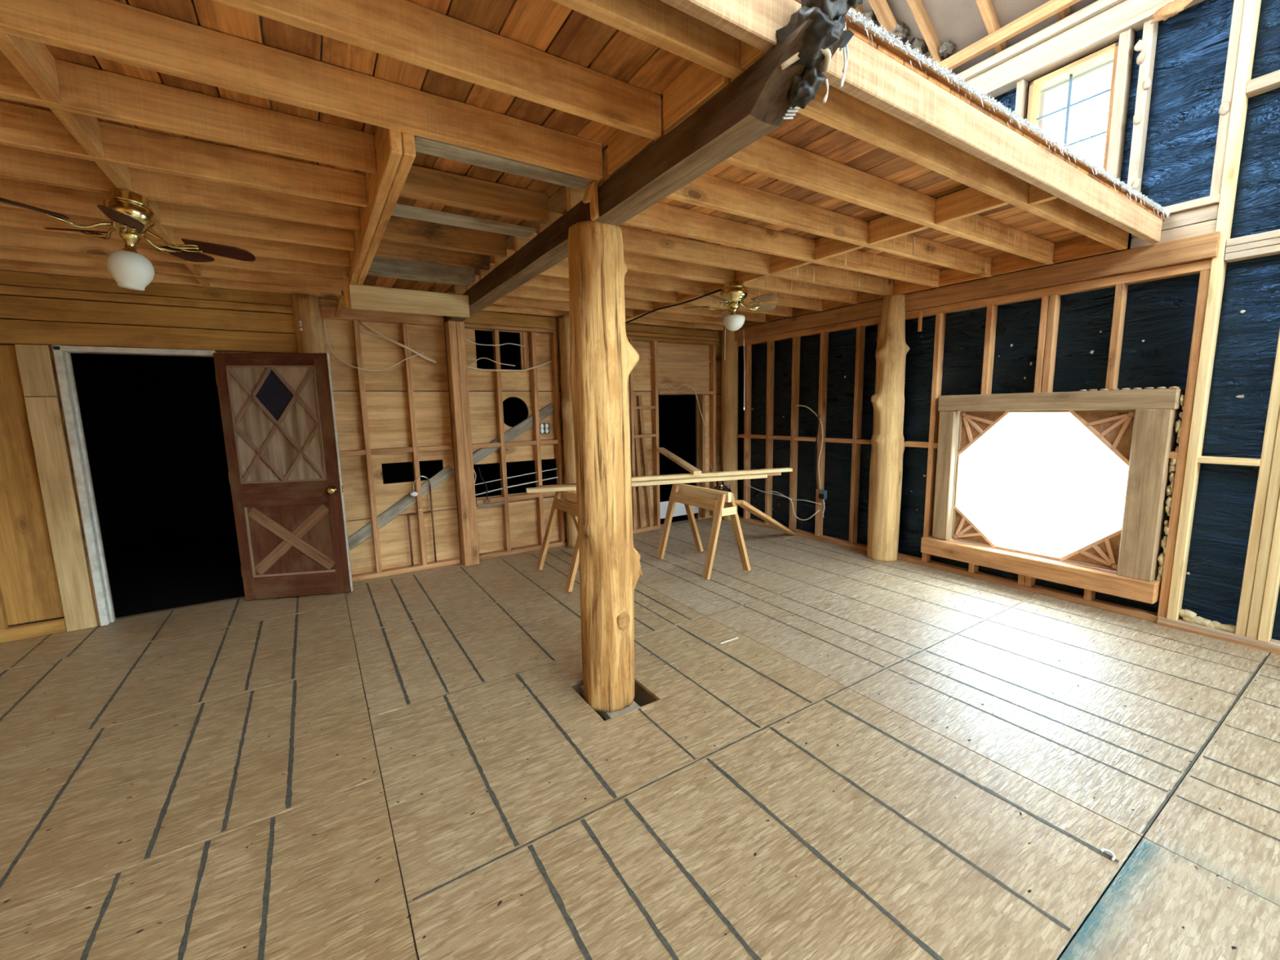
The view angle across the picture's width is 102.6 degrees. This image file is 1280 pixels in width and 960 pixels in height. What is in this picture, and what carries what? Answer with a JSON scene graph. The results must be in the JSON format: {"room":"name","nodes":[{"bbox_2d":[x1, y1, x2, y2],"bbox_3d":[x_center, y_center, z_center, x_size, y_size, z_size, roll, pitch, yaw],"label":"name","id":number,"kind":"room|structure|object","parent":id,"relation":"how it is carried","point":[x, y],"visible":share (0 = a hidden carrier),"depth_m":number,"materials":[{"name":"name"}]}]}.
{"room":"unfinished house interior","nodes":[
{"label":"unfinished house interior","id":0,"kind":"room"},
{"bbox_2d":[0,270,722,643],"bbox_3d":[-1.984,-1.401,5.060,7.700,4.620,0.174,-6,9,-32],"label":"wall","id":1,"kind":"structure","parent":0,"point":[401,412],"depth_m":4.82,"materials":[{"name":"brown wood"}]},
{"bbox_2d":[51,344,217,626],"bbox_3d":[-3.783,0.033,4.055,0.910,2.090,0.130,-6,9,-32],"label":"door frame","id":2,"kind":"structure","parent":1,"relation":"attached to","point":[61,353],"depth_m":3.80,"materials":[{"name":"white paint"}]},
{"bbox_2d":[213,352,352,599],"bbox_3d":[-2.963,-0.010,4.281,0.855,2.055,0.118,-3,8,-11],"label":"door","id":3,"kind":"structure","parent":1,"relation":"in","point":[277,410],"depth_m":4.30,"materials":[{"name":"brown wood"}]},
{"bbox_2d":[322,319,424,371],"bbox_3d":[-2.434,-1.236,4.751,0.824,0.444,0.076,-6,9,-32],"label":"cable","id":4,"kind":"object","parent":1,"relation":"attached to","point":[334,354],"visible":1,"depth_m":4.64,"materials":[{"name":"beige plastic"}]},
{"bbox_2d":[359,320,435,363],"bbox_3d":[-2.274,-1.299,4.850,0.639,0.365,0.088,-6,9,-32],"label":"cable","id":5,"kind":"object","parent":1,"relation":"attached to","point":[360,322],"visible":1,"depth_m":4.80,"materials":[{"name":"beige plastic"}]},
{"bbox_2d":[360,331,435,361],"bbox_3d":[-2.278,-1.259,4.847,0.654,0.261,0.078,-6,9,-32],"label":"cable","id":6,"kind":"object","parent":1,"relation":"attached to","point":[360,331],"visible":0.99,"depth_m":4.82,"materials":[{"name":"beige plastic"}]},
{"bbox_2d":[407,475,436,565],"bbox_3d":[-2.176,0.404,5.099,0.240,0.902,0.088,-6,9,-32],"label":"pipes","id":7,"kind":"object","parent":1,"relation":"attached to","point":[414,493],"visible":1,"depth_m":5.11,"materials":[{"name":"orange metal"}]},
{"bbox_2d":[477,467,504,506],"bbox_3d":[-1.587,0.068,5.418,0.280,0.406,0.030,-6,9,-32],"label":"pipe","id":8,"kind":"object","parent":1,"relation":"attached to","point":[486,502],"visible":1,"depth_m":5.40,"materials":[{"name":"metal"}]},
{"bbox_2d":[468,357,515,366],"bbox_3d":[-1.541,-1.209,5.320,0.514,0.118,0.053,-6,9,-31],"label":"cable","id":9,"kind":"object","parent":1,"relation":"attached to","point":[480,357],"visible":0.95,"depth_m":5.29,"materials":[{"name":"beige plastic"}]},
{"bbox_2d":[465,338,524,346],"bbox_3d":[-1.502,-1.427,5.327,0.643,0.070,0.076,-6,9,-32],"label":"cable","id":10,"kind":"object","parent":1,"relation":"attached to","point":[465,339],"visible":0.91,"depth_m":5.30,"materials":[{"name":"white plastic"}]},
{"bbox_2d":[466,360,551,371],"bbox_3d":[-1.370,-1.214,5.430,0.955,0.132,0.070,-6,9,-32],"label":"cable","id":11,"kind":"object","parent":1,"relation":"attached to","point":[544,363],"visible":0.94,"depth_m":5.40,"materials":[{"name":"beige plastic"}]},
{"bbox_2d":[475,468,557,484],"bbox_3d":[-1.333,-0.040,5.636,0.961,0.110,0.036,-6,9,-32],"label":"cable","id":12,"kind":"object","parent":1,"relation":"attached to","point":[553,468],"visible":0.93,"depth_m":5.60,"materials":[{"name":"white plastic"}]},
{"bbox_2d":[475,476,558,495],"bbox_3d":[-1.329,0.064,5.647,0.962,0.123,0.048,-6,9,-32],"label":"cable","id":13,"kind":"object","parent":1,"relation":"attached to","point":[555,477],"visible":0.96,"depth_m":5.61,"materials":[{"name":"white plastic"}]},
{"bbox_2d":[539,422,550,433],"bbox_3d":[-1.078,-0.578,5.742,0.130,0.115,0.060,-6,9,-32],"label":"electrical outlet","id":14,"kind":"object","parent":1,"relation":"attached to","point":[544,427],"visible":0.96,"depth_m":5.73,"materials":[{"name":"white plastic"}]},
{"bbox_2d":[640,354,710,363],"bbox_3d":[0.476,-1.559,6.611,1.122,0.084,0.034,-6,9,-32],"label":"cable","id":15,"kind":"object","parent":1,"relation":"attached to","point":[640,354],"visible":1,"depth_m":6.61,"materials":[{"name":"beige plastic"}]},
{"bbox_2d":[659,501,698,518],"bbox_3d":[0.505,0.378,6.935,0.720,0.220,0.024,-6,9,-32],"label":"trim board","id":16,"kind":"object","parent":1,"relation":"attached to","point":[679,508],"visible":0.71,"depth_m":6.92,"materials":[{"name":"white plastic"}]},
{"bbox_2d":[658,382,710,439],"bbox_3d":[0.597,-0.882,6.707,0.829,0.758,0.016,-6,9,-32],"label":"cable","id":17,"kind":"object","parent":1,"relation":"attached to","point":[665,383],"visible":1,"depth_m":6.75,"materials":[{"name":"beige plastic"}]},
{"bbox_2d":[71,330,696,617],"bbox_3d":[-2.992,-1.460,6.646,7.900,4.900,3.560,-6,9,-32],"label":"dark openings","id":18,"kind":"structure","parent":0,"point":[153,427],"depth_m":6.65,"materials":[{"name":"black"}]},
{"bbox_2d":[0,0,1164,330],"bbox_3d":[-0.853,-1.538,3.208,7.558,0.169,4.336,-6,9,-32],"label":"ceiling","id":19,"kind":"structure","parent":0,"point":[899,182],"depth_m":2.11,"materials":[{"name":"brown wood"}]},
{"bbox_2d":[0,187,255,291],"bbox_3d":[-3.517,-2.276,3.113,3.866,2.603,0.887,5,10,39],"label":"ceiling fan","id":20,"kind":"object","parent":19,"relation":"hanging from","point":[130,213],"visible":0.98,"depth_m":2.33,"materials":[{"name":"gold metal"}]},
{"bbox_2d":[334,125,469,317],"bbox_3d":[-1.416,-1.415,3.375,0.925,0.374,3.135,-6,9,-32],"label":"frame","id":21,"kind":"object","parent":19,"relation":"attached to","point":[395,150],"visible":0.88,"depth_m":2.98,"materials":[{"name":"brown wood"}]},
{"bbox_2d":[366,135,592,285],"bbox_3d":[-1.123,-1.495,3.042,0.766,0.138,2.250,-6,9,-32],"label":"boards","id":22,"kind":"object","parent":21,"relation":"attached to","point":[416,243],"visible":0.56,"depth_m":2.75,"materials":[{"name":"brown wood"}]},
{"bbox_2d":[625,288,721,323],"bbox_3d":[0.200,-1.722,5.215,0.031,0.062,1.861,-6,9,-32],"label":"cable","id":23,"kind":"object","parent":19,"relation":"attached to","point":[719,290],"visible":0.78,"depth_m":4.96,"materials":[{"name":"black rubber"}]},
{"bbox_2d":[192,0,1169,217],"bbox_3d":[-0.841,-1.604,3.180,7.460,0.085,4.362,-6,9,-32],"label":"floor","id":24,"kind":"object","parent":19,"relation":"on","point":[864,27],"visible":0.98,"depth_m":2.00,"materials":[{"name":"brown wood"}]},
{"bbox_2d":[683,280,778,409],"bbox_3d":[0.814,-1.116,4.328,0.799,1.044,0.803,-6,9,-32],"label":"ceiling fan","id":25,"kind":"object","parent":19,"relation":"hanging from","point":[733,293],"visible":1,"depth_m":4.22,"materials":[{"name":"gold metal"}]},
{"bbox_2d":[0,517,1279,959],"bbox_3d":[0.572,1.524,1.518,7.700,0.341,9.600,-6,9,-32],"label":"floor","id":26,"kind":"structure","parent":0,"point":[898,759],"depth_m":2.21,"materials":[{"name":"brown wood"}]},
{"bbox_2d":[291,293,325,353],"bbox_3d":[-2.854,-0.303,4.582,0.225,2.572,0.225,-6,9,-32],"label":"log post","id":27,"kind":"object","parent":26,"relation":"on","point":[308,323],"visible":0.27,"depth_m":4.36,"materials":[{"name":"brown wood"}]},
{"bbox_2d":[444,320,479,566],"bbox_3d":[-1.783,-0.334,5.160,0.150,2.430,0.154,-6,9,-32],"label":"square post","id":28,"kind":"object","parent":26,"relation":"on","point":[455,331],"visible":1,"depth_m":5.09,"materials":[{"name":"brown wood"}]},
{"bbox_2d":[536,490,579,591],"bbox_3d":[-0.580,0.508,4.792,0.602,0.772,0.810,-6,9,-32],"label":"sawhorse","id":29,"kind":"object","parent":26,"relation":"on","point":[570,506],"visible":0.42,"depth_m":4.88,"materials":[{"name":"brown wood"}]},
{"bbox_2d":[526,473,767,493],"bbox_3d":[0.143,0.027,5.183,2.529,0.038,0.088,-3,8,-16],"label":"lumber","id":30,"kind":"object","parent":29,"relation":"on","point":[573,487],"visible":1,"depth_m":5.20,"materials":[{"name":"beige wood"}]},
{"bbox_2d":[537,471,781,487],"bbox_3d":[0.280,0.002,5.346,2.662,0.038,0.089,-4,8,-16],"label":"lumber","id":31,"kind":"object","parent":29,"relation":"on","point":[767,473],"visible":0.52,"depth_m":5.21,"materials":[{"name":"brown wood"}]},
{"bbox_2d":[631,467,792,481],"bbox_3d":[0.758,-0.061,5.443,1.915,0.036,0.088,-3,8,-16],"label":"lumber","id":32,"kind":"object","parent":31,"relation":"on","point":[778,469],"visible":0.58,"depth_m":5.40,"materials":[{"name":"beige wood"}]},
{"bbox_2d":[657,447,701,475],"bbox_3d":[0.423,-0.232,5.870,0.088,0.192,1.307,-3,8,-14],"label":"lumber","id":33,"kind":"object","parent":32,"relation":"on","point":[695,471],"visible":1,"depth_m":5.71,"materials":[{"name":"beige wood"}]},
{"bbox_2d":[559,314,577,548],"bbox_3d":[-0.749,-0.509,5.759,0.272,2.572,0.250,-6,9,-32],"label":"log post","id":34,"kind":"object","parent":26,"relation":"on","point":[564,320],"visible":0.44,"depth_m":5.63,"materials":[{"name":"brown wood"}]},
{"bbox_2d":[567,220,642,712],"bbox_3d":[-0.172,-0.008,2.695,0.345,2.480,0.290,1,8,13],"label":"log post","id":35,"kind":"object","parent":26,"relation":"on","point":[602,358],"visible":1,"depth_m":2.58,"materials":[{"name":"beige wood"}]},
{"bbox_2d":[582,181,599,220],"bbox_3d":[-0.227,-1.273,2.341,0.050,0.157,0.074,-6,9,-32],"label":"block","id":36,"kind":"object","parent":35,"relation":"on","point":[590,196],"visible":1,"depth_m":2.32,"materials":[{"name":"brown wood"}]},
{"bbox_2d":[444,0,862,322],"bbox_3d":[-0.607,-1.469,3.211,0.268,0.314,4.470,-6,9,-32],"label":"beam","id":37,"kind":"structure","parent":35,"relation":"on","point":[785,79],"depth_m":1.72,"materials":[{"name":"wood"}]},
{"bbox_2d":[657,483,751,579],"bbox_3d":[0.605,0.452,5.023,0.544,0.772,0.849,-5,9,-28],"label":"sawhorse","id":38,"kind":"object","parent":26,"relation":"on","point":[715,500],"visible":0.96,"depth_m":4.81,"materials":[{"name":"beige wood"}]},
{"bbox_2d":[709,462,731,525],"bbox_3d":[1.011,0.199,6.827,0.289,0.803,0.450,-6,9,-32],"label":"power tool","id":39,"kind":"object","parent":38,"relation":"on","point":[720,486],"visible":0.32,"depth_m":6.69,"materials":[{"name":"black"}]},
{"bbox_2d":[720,636,737,644],"bbox_3d":[0.597,1.077,3.437,0.155,0.011,0.012,-6,9,-31],"label":"rod","id":40,"kind":"object","parent":26,"relation":"on","point":[736,637],"visible":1,"depth_m":3.43,"materials":[{"name":"beige"}]},
{"bbox_2d":[721,328,738,520],"bbox_3d":[1.232,-0.726,7.023,0.236,2.572,0.233,-6,9,-32],"label":"log post","id":41,"kind":"object","parent":26,"relation":"on","point":[730,349],"visible":0.77,"depth_m":6.90,"materials":[{"name":"brown wood"}]},
{"bbox_2d":[734,499,794,535],"bbox_3d":[1.368,0.424,5.455,0.088,0.709,1.751,4,9,32],"label":"lumber","id":42,"kind":"object","parent":26,"relation":"on","point":[742,504],"visible":1,"depth_m":5.21,"materials":[{"name":"brown wood"}]},
{"bbox_2d":[866,293,910,561],"bbox_3d":[2.443,-0.478,5.062,0.330,2.572,0.302,2,9,22],"label":"log post","id":43,"kind":"object","parent":26,"relation":"on","point":[887,440],"visible":1,"depth_m":4.97,"materials":[{"name":"beige wood"}]},
{"bbox_2d":[1100,848,1115,861],"bbox_3d":[1.616,1.291,1.769,0.038,0.010,0.041,-6,9,-32],"label":"scrap","id":44,"kind":"object","parent":26,"relation":"on","point":[1102,850],"visible":1,"depth_m":1.77,"materials":[{"name":"white plastic"}]},
{"bbox_2d":[851,0,1113,129],"bbox_3d":[0.492,-4.043,0.736,8.890,3.088,9.750,-6,9,-32],"label":"roof","id":45,"kind":"structure","parent":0,"point":[959,35],"depth_m":4.10,"materials":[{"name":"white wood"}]},
{"bbox_2d":[734,0,1279,654],"bbox_3d":[3.687,-1.091,3.200,0.208,4.290,9.600,-6,9,-32],"label":"wall","id":46,"kind":"structure","parent":0,"point":[1195,126],"depth_m":3.50,"materials":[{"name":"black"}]},
{"bbox_2d":[744,484,822,504],"bbox_3d":[1.748,0.171,6.393,0.026,0.100,1.241,-6,9,-31],"label":"cable","id":47,"kind":"object","parent":46,"relation":"attached to","point":[744,484],"visible":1,"depth_m":6.34,"materials":[{"name":"white plastic"}]},
{"bbox_2d":[765,492,819,520],"bbox_3d":[1.843,0.329,6.257,0.038,0.262,0.844,-6,9,-30],"label":"cable","id":48,"kind":"object","parent":46,"relation":"attached to","point":[766,492],"visible":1,"depth_m":6.21,"materials":[{"name":"white plastic"}]},
{"bbox_2d":[795,404,823,488],"bbox_3d":[1.962,-0.402,5.984,0.037,0.949,0.468,-5,9,-23],"label":"cable","id":49,"kind":"object","parent":46,"relation":"attached to","point":[812,411],"visible":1,"depth_m":5.83,"materials":[{"name":"beige plastic"}]},
{"bbox_2d":[813,414,819,488],"bbox_3d":[2.017,-0.316,5.861,0.049,0.851,0.023,4,9,32],"label":"cable","id":50,"kind":"object","parent":46,"relation":"attached to","point":[818,415],"visible":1,"depth_m":5.87,"materials":[{"name":"white plastic"}]},
{"bbox_2d":[818,489,826,517],"bbox_3d":[2.086,0.275,5.851,0.064,0.322,0.081,-6,9,-32],"label":"junction box","id":51,"kind":"object","parent":46,"relation":"attached to","point":[822,493],"visible":1,"depth_m":5.82,"materials":[{"name":"blue"}]},
{"bbox_2d":[920,386,1183,604],"bbox_3d":[3.193,0.029,4.178,0.225,1.491,1.620,-6,9,-32],"label":"window","id":52,"kind":"structure","parent":46,"relation":"in","point":[1137,424],"depth_m":3.81,"materials":[{"name":"brown wood"}]},
{"bbox_2d":[1026,41,1118,171],"bbox_3d":[3.193,-2.513,3.821,0.160,1.055,0.530,-6,9,-32],"label":"window","id":53,"kind":"structure","parent":46,"relation":"in","point":[1107,53],"depth_m":3.79,"materials":[{"name":"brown wood"}]},
{"label":"outside","id":54,"kind":"structure","parent":0,"visible":0},
{"bbox_2d":[958,423,1128,557],"bbox_3d":[3.072,0.397,14.003,100.000,0.150,100.000,-6,9,-32],"label":"sky","id":55,"kind":"structure","parent":54,"point":[1052,490],"depth_m":13.74,"materials":[{"name":"white"}]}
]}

